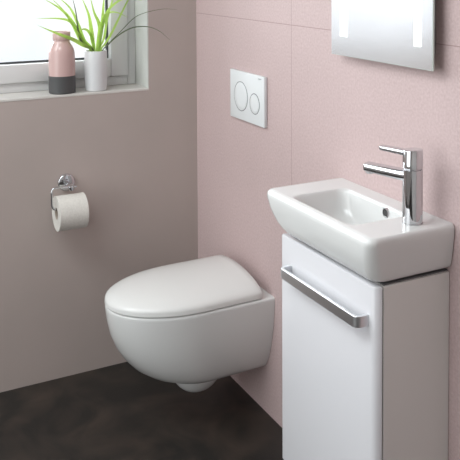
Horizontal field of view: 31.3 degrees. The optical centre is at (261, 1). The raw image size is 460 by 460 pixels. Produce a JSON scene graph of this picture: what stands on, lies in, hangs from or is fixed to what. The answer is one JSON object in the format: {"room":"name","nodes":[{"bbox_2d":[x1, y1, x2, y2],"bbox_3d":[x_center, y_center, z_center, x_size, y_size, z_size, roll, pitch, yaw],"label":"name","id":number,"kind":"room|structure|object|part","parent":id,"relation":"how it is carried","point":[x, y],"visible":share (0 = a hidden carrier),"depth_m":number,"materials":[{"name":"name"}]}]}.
{"room":"bathroom","nodes":[
{"label":"bathroom","id":0,"kind":"room"},
{"bbox_2d":[0,0,197,391],"bbox_3d":[-1.640,0.105,2.523,3.400,2.500,0.300,-2,3,-28],"label":"wall","id":1,"kind":"structure","parent":0,"point":[132,155],"depth_m":2.94,"materials":[{"name":"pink paint"}]},
{"bbox_2d":[50,174,76,210],"bbox_3d":[-0.682,0.661,2.850,0.122,0.106,0.078,-2,3,-28],"label":"toilet roll holder","id":2,"kind":"object","parent":1,"relation":"attached to","point":[66,182],"visible":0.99,"depth_m":2.87,"materials":[{"name":"silver metal"}]},
{"bbox_3d":[-0.670,0.641,2.850,0.020,0.020,0.068,-2,3,-28],"label":"post","id":3,"kind":"part","parent":2,"relation":"part of","materials":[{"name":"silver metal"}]},
{"bbox_2d":[52,192,88,231],"bbox_3d":[-0.661,0.725,2.828,0.098,0.120,0.120,-2,3,-28],"label":"toilet roll","id":4,"kind":"object","parent":2,"relation":"hanging from","point":[72,212],"visible":0.98,"depth_m":2.79,"materials":[{"name":"white paper"},{"name":"cardboard"}]},
{"bbox_2d":[0,0,135,93],"bbox_3d":[-1.091,-0.238,2.813,1.350,1.137,0.084,-2,3,-28],"label":"window","id":5,"kind":"structure","parent":1,"relation":"in","point":[31,75],"depth_m":3.07,"materials":[{"name":"white plastic"}]},
{"bbox_2d":[0,83,148,101],"bbox_3d":[-1.085,0.334,2.832,1.358,0.008,0.302,-2,3,-28],"label":"window sill","id":6,"kind":"structure","parent":1,"relation":"attached to","point":[18,96],"depth_m":2.91,"materials":[{"name":"stone"}]},
{"bbox_2d":[48,31,75,94],"bbox_3d":[-0.712,0.214,2.915,0.094,0.219,0.094,-2,3,-28],"label":"bottle vase","id":7,"kind":"object","parent":6,"relation":"on","point":[61,55],"visible":0.95,"depth_m":2.88,"materials":[{"name":"pink ceramic"}]},
{"bbox_2d":[84,49,106,91],"bbox_3d":[-0.602,0.249,2.971,0.081,0.145,0.081,-2,3,-28],"label":"vase","id":8,"kind":"object","parent":6,"relation":"on","point":[95,63],"visible":0.94,"depth_m":2.94,"materials":[{"name":"white ceramic"}]},
{"bbox_2d":[37,0,176,51],"bbox_3d":[-0.558,0.107,2.917,0.482,0.265,0.176,-1,3,-21],"label":"ornamental grass","id":9,"kind":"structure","parent":8,"relation":"in","point":[81,41],"depth_m":2.95,"materials":[{"name":"green plant"}]},
{"bbox_2d":[135,0,148,87],"bbox_3d":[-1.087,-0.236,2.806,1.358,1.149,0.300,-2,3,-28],"label":"trim","id":10,"kind":"structure","parent":1,"relation":"attached to","point":[141,6],"depth_m":3.07,"materials":[{"name":"paint"}]},
{"bbox_2d":[0,362,283,459],"bbox_3d":[-0.758,1.478,0.958,3.400,0.100,4.000,-2,3,-28],"label":"floor","id":11,"kind":"structure","parent":0,"point":[119,411],"depth_m":2.62,"materials":[{"name":"stone"}]},
{"bbox_2d":[196,0,459,459],"bbox_3d":[0.717,0.145,1.522,0.200,2.500,3.700,-2,3,-28],"label":"wall","id":12,"kind":"structure","parent":0,"point":[329,115],"depth_m":2.46,"materials":[{"name":"pink tile"}]},
{"bbox_2d":[104,255,274,392],"bbox_3d":[-0.262,1.077,2.658,0.495,0.400,0.363,-2,3,-28],"label":"toilet","id":13,"kind":"object","parent":12,"relation":"attached to","point":[192,324],"visible":1,"depth_m":2.53,"materials":[{"name":"white ceramic"}]},
{"bbox_3d":[-0.281,0.908,2.640,0.453,0.061,0.361,-2,3,-28],"label":"toilet lid","id":14,"kind":"part","parent":13,"relation":"part of","materials":[{"name":"white plastic"}]},
{"bbox_2d":[230,68,266,127],"bbox_3d":[-0.047,0.317,2.725,0.014,0.164,0.246,-2,3,-28],"label":"flush plate","id":15,"kind":"object","parent":12,"relation":"attached to","point":[248,91],"visible":1,"depth_m":2.71,"materials":[{"name":"white plastic"}]},
{"bbox_2d":[281,233,448,459],"bbox_3d":[0.226,0.910,2.009,0.242,0.603,0.412,-2,3,-28],"label":"vanity cabinet","id":16,"kind":"object","parent":12,"relation":"attached to","point":[365,362],"visible":0.95,"depth_m":1.86,"materials":[{"name":"white"}]},
{"bbox_3d":[0.139,0.693,1.940,0.034,0.026,0.342,-2,3,-28],"label":"handle","id":17,"kind":"part","parent":16,"relation":"part of","materials":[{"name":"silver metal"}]},
{"bbox_3d":[0.157,0.913,1.973,0.018,0.600,0.412,-2,3,-28],"label":"cabinet door","id":18,"kind":"part","parent":16,"relation":"part of","materials":[{"name":"white paint"}]},
{"bbox_2d":[267,178,454,281],"bbox_3d":[0.219,0.551,2.007,0.236,0.112,0.478,-2,3,-28],"label":"washbasin","id":19,"kind":"object","parent":16,"relation":"in","point":[362,229],"visible":0.99,"depth_m":1.87,"materials":[{"name":"white ceramic"}]},
{"bbox_2d":[363,144,422,225],"bbox_3d":[0.303,0.416,1.882,0.139,0.169,0.048,1,3,30],"label":"mixer tap","id":20,"kind":"object","parent":19,"relation":"on","point":[411,174],"visible":1,"depth_m":1.84,"materials":[{"name":"silver metal"}]},
{"bbox_3d":[0.287,0.391,1.889,0.103,0.030,0.034,1,3,30],"label":"spout","id":21,"kind":"part","parent":20,"relation":"part of","materials":[{"name":"silver metal"}]},
{"bbox_3d":[0.304,0.341,1.877,0.067,0.018,0.025,1,3,30],"label":"lever","id":22,"kind":"part","parent":20,"relation":"part of","materials":[{"name":"silver metal"}]},
{"bbox_3d":[0.253,0.609,2.006,0.182,0.003,0.393,-2,3,-28],"label":"rail","id":23,"kind":"part","parent":16,"relation":"part of","materials":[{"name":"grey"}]},
{"bbox_2d":[331,0,435,70],"bbox_3d":[0.301,-0.200,2.028,0.035,0.698,0.418,-2,3,-28],"label":"wall mirror","id":24,"kind":"object","parent":12,"relation":"attached to","point":[396,32],"visible":1,"depth_m":2.00,"materials":[{"name":"grey mirror"}]}
]}

